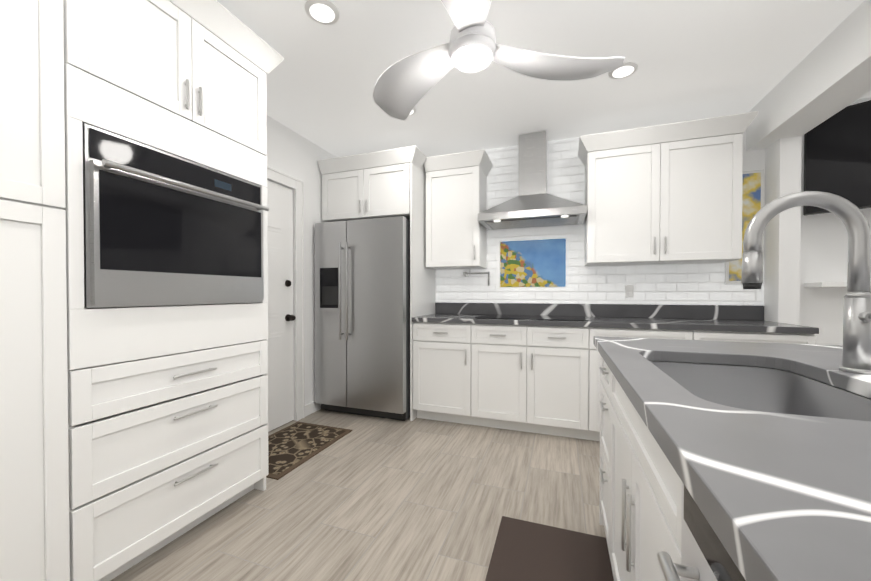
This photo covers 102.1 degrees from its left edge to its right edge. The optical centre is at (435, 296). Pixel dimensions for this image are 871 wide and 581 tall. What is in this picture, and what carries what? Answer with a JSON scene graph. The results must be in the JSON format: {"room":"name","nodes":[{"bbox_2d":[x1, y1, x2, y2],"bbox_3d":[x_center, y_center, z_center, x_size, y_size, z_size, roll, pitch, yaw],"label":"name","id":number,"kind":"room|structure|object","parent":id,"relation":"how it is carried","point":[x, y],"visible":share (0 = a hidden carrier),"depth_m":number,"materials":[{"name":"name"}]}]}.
{"room":"kitchen","nodes":[
{"label":"kitchen","id":0,"kind":"room"},
{"bbox_2d":[266,115,335,419],"bbox_3d":[-2.130,-0.154,1.032,0.300,2.540,6.400,0,1,20],"label":"wall","id":1,"kind":"structure","parent":0,"point":[290,152],"depth_m":3.24,"materials":[{"name":"paint"}]},
{"bbox_2d":[266,180,295,431],"bbox_3d":[-1.369,0.076,2.712,0.100,2.025,0.806,0,1,20],"label":"entry door","id":2,"kind":"structure","parent":1,"relation":"in","point":[281,319],"depth_m":2.94,"materials":[{"name":"white paint"}]},
{"bbox_2d":[267,166,304,420],"bbox_3d":[-1.360,0.032,2.708,0.028,2.130,1.000,0,1,20],"label":"door frame","id":3,"kind":"structure","parent":1,"relation":"attached to","point":[285,179],"depth_m":3.12,"materials":[{"name":"white wood"}]},
{"bbox_2d":[305,401,320,416],"bbox_3d":[-1.055,1.037,3.595,0.015,0.100,0.855,0,1,20],"label":"baseboard","id":4,"kind":"structure","parent":1,"relation":"attached to","point":[312,407],"depth_m":3.27,"materials":[{"name":"white wood"}]},
{"bbox_2d":[111,409,605,580],"bbox_3d":[0.649,1.176,0.058,5.800,0.100,6.600,0,1,20],"label":"floor","id":5,"kind":"structure","parent":0,"point":[368,498],"depth_m":1.84,"materials":[{"name":"tile"}]},
{"bbox_2d":[0,0,69,580],"bbox_3d":[-1.642,-0.116,0.904,0.694,2.465,0.804,0,1,20],"label":"pantry cabinet","id":6,"kind":"object","parent":5,"relation":"on","point":[34,503],"visible":0.98,"depth_m":1.12,"materials":[{"name":"white paint"}]},
{"bbox_2d":[63,0,283,580],"bbox_3d":[-1.357,-0.132,1.689,0.706,2.480,0.980,0,1,20],"label":"tall cabinet","id":7,"kind":"object","parent":5,"relation":"on","point":[166,209],"visible":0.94,"depth_m":1.47,"materials":[{"name":"white paint"}]},
{"bbox_2d":[83,123,268,307],"bbox_3d":[-1.321,-0.289,1.675,0.631,0.645,0.770,0,1,20],"label":"wall oven","id":8,"kind":"object","parent":7,"relation":"in","point":[163,227],"depth_m":1.46,"materials":[{"name":"silver metal"}]},
{"bbox_2d":[266,422,351,479],"bbox_3d":[-1.075,1.093,2.594,0.550,0.010,0.805,0,1,20],"label":"rug","id":9,"kind":"object","parent":5,"relation":"on","point":[293,446],"visible":0.68,"depth_m":2.60,"materials":[{"name":"brown fabric"}]},
{"bbox_2d":[315,216,409,420],"bbox_3d":[-0.595,0.193,3.447,0.905,1.792,0.767,0,1,20],"label":"fridge","id":10,"kind":"object","parent":5,"relation":"on","point":[362,316],"visible":0.96,"depth_m":3.12,"materials":[{"name":"silver metal"}]},
{"bbox_2d":[413,322,479,425],"bbox_3d":[0.179,0.653,3.287,0.585,0.875,0.620,0,1,20],"label":"base cabinet","id":11,"kind":"object","parent":5,"relation":"on","point":[446,355],"depth_m":3.00,"materials":[{"name":"white paint"}]},
{"bbox_2d":[480,326,599,440],"bbox_3d":[0.820,0.656,3.058,1.017,0.875,0.620,0,1,20],"label":"base cabinet","id":12,"kind":"object","parent":5,"relation":"on","point":[530,367],"depth_m":2.74,"materials":[{"name":"white paint"}]},
{"bbox_2d":[412,314,818,333],"bbox_3d":[1.179,0.199,2.914,2.720,0.039,0.638,0,1,20],"label":"countertop","id":13,"kind":"structure","parent":12,"relation":"on","point":[737,325],"depth_m":2.58,"materials":[{"name":"black stone"}]},
{"bbox_2d":[476,314,587,321],"bbox_3d":[0.824,0.174,3.042,0.879,0.006,0.510,0,1,20],"label":"cooktop","id":14,"kind":"object","parent":13,"relation":"in","point":[555,317],"depth_m":3.09,"materials":[{"name":"black glass"}]},
{"bbox_2d":[485,516,613,580],"bbox_3d":[0.319,1.109,0.918,0.540,0.016,1.600,0,1,20],"label":"kitchen mat","id":15,"kind":"object","parent":5,"relation":"on","point":[523,550],"visible":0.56,"depth_m":1.49,"materials":[{"name":"brown"}]},
{"bbox_2d":[600,330,707,339],"bbox_3d":[1.549,0.658,2.799,0.770,0.875,0.620,0,1,20],"label":"base cabinet","id":16,"kind":"object","parent":5,"relation":"on","point":[657,334],"depth_m":2.46,"materials":[{"name":"white paint"}]},
{"bbox_2d":[593,343,752,580],"bbox_3d":[0.917,0.688,0.169,1.354,0.875,2.859,0,1,20],"label":"kitchen island","id":17,"kind":"object","parent":5,"relation":"on","point":[656,529],"depth_m":0.82,"materials":[{"name":"white paint"}]},
{"bbox_2d":[593,336,870,580],"bbox_3d":[1.060,0.230,0.105,1.625,0.039,2.884,0,1,20],"label":"island countertop","id":18,"kind":"structure","parent":17,"relation":"on","point":[788,492],"depth_m":0.45,"materials":[{"name":"grey stone"}]},
{"bbox_2d":[649,355,870,418],"bbox_3d":[0.832,0.341,0.920,0.470,0.225,0.745,0,1,20],"label":"sink","id":19,"kind":"object","parent":18,"relation":"in","point":[731,382],"depth_m":1.18,"materials":[{"name":"grey metal"}]},
{"bbox_2d":[741,191,870,374],"bbox_3d":[1.013,-0.046,0.934,0.287,0.495,0.165,0,1,20],"label":"faucet","id":20,"kind":"object","parent":18,"relation":"on","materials":[{"name":"silver metal"}]},
{"bbox_2d":[708,330,815,344],"bbox_3d":[2.131,0.661,2.592,0.705,0.875,0.620,0,1,20],"label":"base cabinet","id":21,"kind":"object","parent":5,"relation":"on","point":[713,335],"depth_m":2.27,"materials":[{"name":"white paint"}]},
{"bbox_2d":[217,0,870,156],"bbox_3d":[0.649,-1.464,0.028,5.800,0.100,6.600,0,1,20],"label":"ceiling","id":22,"kind":"structure","parent":0,"point":[697,59],"depth_m":2.18,"materials":[{"name":"paint"}]},
{"bbox_2d":[304,0,339,24],"bbox_3d":[-0.568,-1.427,1.768,0.170,0.010,0.170,0,1,20],"label":"recessed light","id":23,"kind":"object","parent":22,"relation":"in","point":[324,12],"visible":1,"depth_m":1.76,"materials":[{"name":"white plastic"}]},
{"bbox_2d":[409,107,416,115],"bbox_3d":[-0.229,-1.438,2.719,0.170,0.010,0.170,0,1,20],"label":"recessed light","id":24,"kind":"object","parent":22,"relation":"in","point":[413,111],"visible":0.27,"depth_m":2.73,"materials":[{"name":"white plastic"}]},
{"bbox_2d":[373,0,624,120],"bbox_3d":[0.115,-1.215,1.383,1.243,0.430,1.127,0,1,20],"label":"ceiling fan","id":25,"kind":"object","parent":22,"relation":"hanging from","point":[403,87],"visible":1,"depth_m":1.60,"materials":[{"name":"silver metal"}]},
{"bbox_2d":[608,62,638,78],"bbox_3d":[1.190,-1.433,2.235,0.170,0.010,0.170,0,1,20],"label":"recessed light","id":26,"kind":"object","parent":22,"relation":"in","point":[626,69],"visible":0.85,"depth_m":2.23,"materials":[{"name":"white plastic"}]},
{"bbox_2d":[443,97,870,345],"bbox_3d":[1.739,-0.177,3.105,5.800,2.540,0.100,0,1,20],"label":"wall","id":27,"kind":"structure","parent":0,"point":[824,248],"depth_m":2.64,"materials":[{"name":"paint"}]},
{"bbox_2d":[318,145,435,420],"bbox_3d":[-0.528,-0.104,3.498,1.005,2.385,0.679,0,1,20],"label":"upper cabinet","id":28,"kind":"object","parent":27,"relation":"attached to","point":[383,183],"visible":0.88,"depth_m":3.22,"materials":[{"name":"white paint"}]},
{"bbox_2d":[424,149,492,269],"bbox_3d":[0.225,-0.788,3.366,0.577,1.015,0.409,0,1,20],"label":"upper cabinet","id":29,"kind":"object","parent":27,"relation":"attached to","point":[456,204],"visible":0.96,"depth_m":3.24,"materials":[{"name":"white paint"}]},
{"bbox_2d":[478,130,586,229],"bbox_3d":[0.846,-1.043,3.091,0.860,0.805,0.494,0,1,20],"label":"range hood","id":30,"kind":"object","parent":27,"relation":"attached to","point":[533,204],"visible":1,"depth_m":3.05,"materials":[{"name":"silver metal"}]},
{"bbox_2d":[436,137,763,304],"bbox_3d":[1.286,-0.694,3.204,2.720,1.508,0.006,0,1,20],"label":"tile backsplash","id":31,"kind":"structure","parent":27,"relation":"attached to","point":[688,284],"depth_m":3.22,"materials":[{"name":"white tile"}]},
{"bbox_2d":[463,269,489,285],"bbox_3d":[0.395,-0.192,3.468,0.284,0.160,0.104,0,1,20],"label":"pot filler","id":32,"kind":"object","parent":31,"relation":"attached to","point":[465,273],"visible":0.98,"depth_m":3.44,"materials":[{"name":"silver metal"}]},
{"bbox_2d":[500,238,565,286],"bbox_3d":[0.914,-0.318,3.334,0.600,0.445,0.006,0,1,20],"label":"picture","id":33,"kind":"object","parent":31,"relation":"attached to","point":[534,263],"visible":1,"depth_m":3.33},
{"bbox_2d":[625,285,633,297],"bbox_3d":[1.686,-0.050,3.062,0.070,0.115,0.006,0,1,20],"label":"outlet","id":34,"kind":"object","parent":31,"relation":"attached to","point":[629,291],"visible":1,"depth_m":3.06,"materials":[{"name":"white plastic"}]},
{"bbox_2d":[436,302,763,317],"bbox_3d":[1.282,0.119,3.204,2.720,0.115,0.020,0,1,20],"label":"backsplash","id":35,"kind":"structure","parent":27,"relation":"attached to","point":[589,310],"depth_m":3.10,"materials":[{"name":"black stone"}]},
{"bbox_2d":[578,111,758,265],"bbox_3d":[1.760,-0.782,2.819,1.143,1.015,0.409,0,1,20],"label":"upper cabinet","id":36,"kind":"object","parent":27,"relation":"attached to","point":[669,193],"visible":1,"depth_m":2.67,"materials":[{"name":"white paint"}]},
{"bbox_2d":[725,169,764,283],"bbox_3d":[2.440,-0.549,2.785,0.243,0.890,0.023,0,1,20],"label":"picture frame","id":37,"kind":"object","parent":27,"relation":"attached to","point":[753,194],"visible":0.46,"depth_m":2.77,"materials":[{"name":"multicoloured paper"}]},
{"bbox_2d":[803,100,870,215],"bbox_3d":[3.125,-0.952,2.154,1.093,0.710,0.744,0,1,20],"label":"tv","id":38,"kind":"object","parent":27,"relation":"attached to","point":[837,153],"visible":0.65,"depth_m":2.44,"materials":[{"name":"black"}]},
{"bbox_2d":[804,282,870,286],"bbox_3d":[3.074,-0.088,2.471,0.660,0.035,0.199,0,1,20],"label":"shelf","id":39,"kind":"object","parent":27,"relation":"attached to","point":[828,284],"visible":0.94,"depth_m":2.48,"materials":[{"name":"white wood"}]},
{"bbox_2d":[746,0,870,324],"bbox_3d":[1.497,-0.140,-0.259,0.240,2.540,6.400,0,1,20],"label":"wall","id":40,"kind":"structure","parent":0,"point":[828,76],"depth_m":2.43,"materials":[{"name":"paint"}]}
]}

